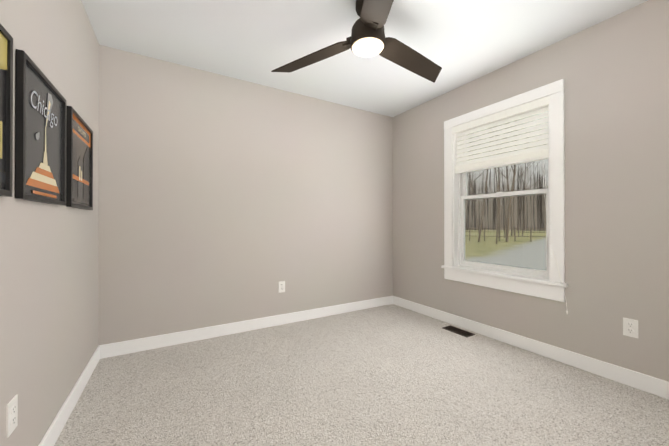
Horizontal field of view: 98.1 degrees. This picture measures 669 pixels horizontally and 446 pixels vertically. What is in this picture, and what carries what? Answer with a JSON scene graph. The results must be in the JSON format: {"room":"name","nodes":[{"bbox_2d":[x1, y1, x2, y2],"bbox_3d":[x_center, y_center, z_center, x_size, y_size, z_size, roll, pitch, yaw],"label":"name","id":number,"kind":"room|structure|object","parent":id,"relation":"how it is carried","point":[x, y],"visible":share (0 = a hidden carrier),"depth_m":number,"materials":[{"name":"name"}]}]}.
{"room":"empty bedroom","nodes":[
{"label":"empty bedroom","id":0,"kind":"room"},
{"bbox_2d":[0,0,98,445],"bbox_3d":[-1.035,-0.167,0.680,0.150,2.440,3.519,0,0,-29],"label":"wall","id":1,"kind":"structure","parent":0,"point":[49,261],"depth_m":1.34,"materials":[{"name":"beige paint"}]},
{"bbox_2d":[0,24,12,196],"bbox_3d":[-0.983,-0.356,0.768,0.021,0.540,0.490,0,0,-29],"label":"picture frame","id":2,"kind":"object","parent":1,"relation":"attached to","point":[6,114],"visible":1,"depth_m":0.96,"materials":[{"name":"black wood"}]},
{"bbox_2d":[6,394,17,437],"bbox_3d":[-1.143,0.687,1.030,0.008,0.114,0.070,0,0,-29],"label":"outlet","id":3,"kind":"object","parent":1,"relation":"attached to","point":[11,415],"visible":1,"depth_m":1.02,"materials":[{"name":"white plastic"}]},
{"bbox_2d":[15,49,65,205],"bbox_3d":[-1.262,-0.354,1.265,0.021,0.540,0.490,0,0,-29],"label":"picture frame","id":4,"kind":"object","parent":1,"relation":"attached to","point":[40,137],"visible":1,"depth_m":1.20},
{"bbox_2d":[38,345,101,445],"bbox_3d":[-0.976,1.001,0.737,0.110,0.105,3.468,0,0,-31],"label":"baseboard","id":5,"kind":"structure","parent":1,"relation":"attached to","point":[52,434],"depth_m":1.59,"materials":[{"name":"white wood"}]},
{"bbox_2d":[66,106,92,209],"bbox_3d":[-1.546,-0.352,1.771,0.021,0.540,0.490,0,0,-29],"label":"picture frame","id":6,"kind":"object","parent":1,"relation":"attached to","point":[79,163],"visible":1,"depth_m":1.72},
{"bbox_2d":[98,45,392,345],"bbox_3d":[-0.593,-0.157,3.078,3.372,2.440,0.150,0,0,-31],"label":"wall","id":7,"kind":"structure","parent":0,"point":[223,199],"depth_m":2.74,"materials":[{"name":"beige paint"}]},
{"bbox_2d":[102,296,393,358],"bbox_3d":[-0.531,1.011,3.013,2.970,0.105,0.018,0,0,-31],"label":"baseboard","id":8,"kind":"structure","parent":7,"relation":"attached to","point":[153,342],"depth_m":2.73,"materials":[{"name":"white wood"}]},
{"bbox_2d":[279,281,284,292],"bbox_3d":[-0.546,0.673,3.011,0.070,0.114,0.008,0,0,-31],"label":"outlet","id":9,"kind":"object","parent":7,"relation":"attached to","point":[281,286],"visible":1,"depth_m":3.01,"materials":[{"name":"white plastic"}]},
{"bbox_2d":[54,304,668,445],"bbox_3d":[0.315,1.117,1.508,3.519,0.120,3.868,0,0,-31],"label":"floor","id":10,"kind":"structure","parent":0,"point":[390,375],"depth_m":1.78,"materials":[{"name":"carpet"}]},
{"bbox_2d":[442,325,474,336],"bbox_3d":[1.202,1.059,2.818,0.128,0.007,0.275,0,0,-31],"label":"air vent register","id":11,"kind":"object","parent":10,"relation":"on","point":[459,331],"visible":1,"depth_m":2.80,"materials":[{"name":"brown metal"}]},
{"bbox_2d":[81,0,647,116],"bbox_3d":[0.315,-1.443,1.519,3.519,0.120,3.868,0,0,-31],"label":"ceiling","id":12,"kind":"structure","parent":0,"point":[461,42],"depth_m":2.16,"materials":[{"name":"white paint"}]},
{"bbox_2d":[271,0,441,82],"bbox_3d":[0.350,-1.230,1.858,1.145,0.304,1.236,0,0,-31],"label":"fan","id":13,"kind":"object","parent":12,"relation":"hanging from","point":[366,38],"visible":1,"depth_m":1.87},
{"bbox_2d":[393,0,668,381],"bbox_3d":[1.756,-0.160,2.288,0.150,2.440,3.618,0,0,-31],"label":"wall","id":14,"kind":"structure","parent":0,"point":[613,72],"depth_m":2.05,"materials":[{"name":"beige paint"}]},
{"bbox_2d":[441,79,567,301],"bbox_3d":[1.510,-0.235,2.672,0.200,1.676,1.110,0,0,-31],"label":"window unit","id":15,"kind":"structure","parent":14,"relation":"in","point":[460,185],"depth_m":2.51,"materials":[{"name":"white wood"}]},
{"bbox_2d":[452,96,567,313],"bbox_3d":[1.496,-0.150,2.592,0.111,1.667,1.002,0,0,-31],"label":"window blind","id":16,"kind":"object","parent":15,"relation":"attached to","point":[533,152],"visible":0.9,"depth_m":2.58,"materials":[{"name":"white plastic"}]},
{"bbox_2d":[394,296,668,399],"bbox_3d":[1.646,1.008,2.304,0.018,0.105,3.468,0,0,-31],"label":"baseboard","id":17,"kind":"structure","parent":14,"relation":"attached to","point":[644,382],"depth_m":2.21,"materials":[{"name":"white wood"}]},
{"bbox_2d":[623,317,637,337],"bbox_3d":[1.911,0.683,1.873,0.008,0.114,0.070,0,0,-31],"label":"outlet","id":18,"kind":"object","parent":14,"relation":"attached to","point":[630,327],"visible":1,"depth_m":1.87,"materials":[{"name":"white plastic"}]},
{"label":"outside","id":19,"kind":"structure","parent":0,"visible":0},
{"bbox_2d":[465,230,545,269],"bbox_3d":[31.987,1.802,36.484,86.808,0.001,110.000,0,0,-31],"label":"ground","id":20,"kind":"structure","parent":19,"point":[534,262],"depth_m":18.20,"materials":[{"name":"green plant"}]},
{"bbox_2d":[465,227,545,241],"bbox_3d":[8.599,1.145,28.689,31.343,1.250,0.095,0,0,17],"label":"fence","id":21,"kind":"object","parent":20,"relation":"on","point":[499,236],"depth_m":26.30,"materials":[{"name":"brown wood"}]},
{"bbox_2d":[467,116,547,243],"bbox_3d":[9.060,-11.116,34.096,40.618,25.840,42.496,0,0,-31],"label":"grove","id":22,"kind":"object","parent":20,"relation":"on","point":[506,230],"depth_m":32.16,"materials":[{"name":"brown plant"}]},
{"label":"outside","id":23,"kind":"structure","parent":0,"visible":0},
{"bbox_2d":[465,111,547,230],"bbox_3d":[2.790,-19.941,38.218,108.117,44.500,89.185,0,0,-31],"label":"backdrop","id":24,"kind":"structure","parent":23,"point":[491,220],"depth_m":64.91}
]}

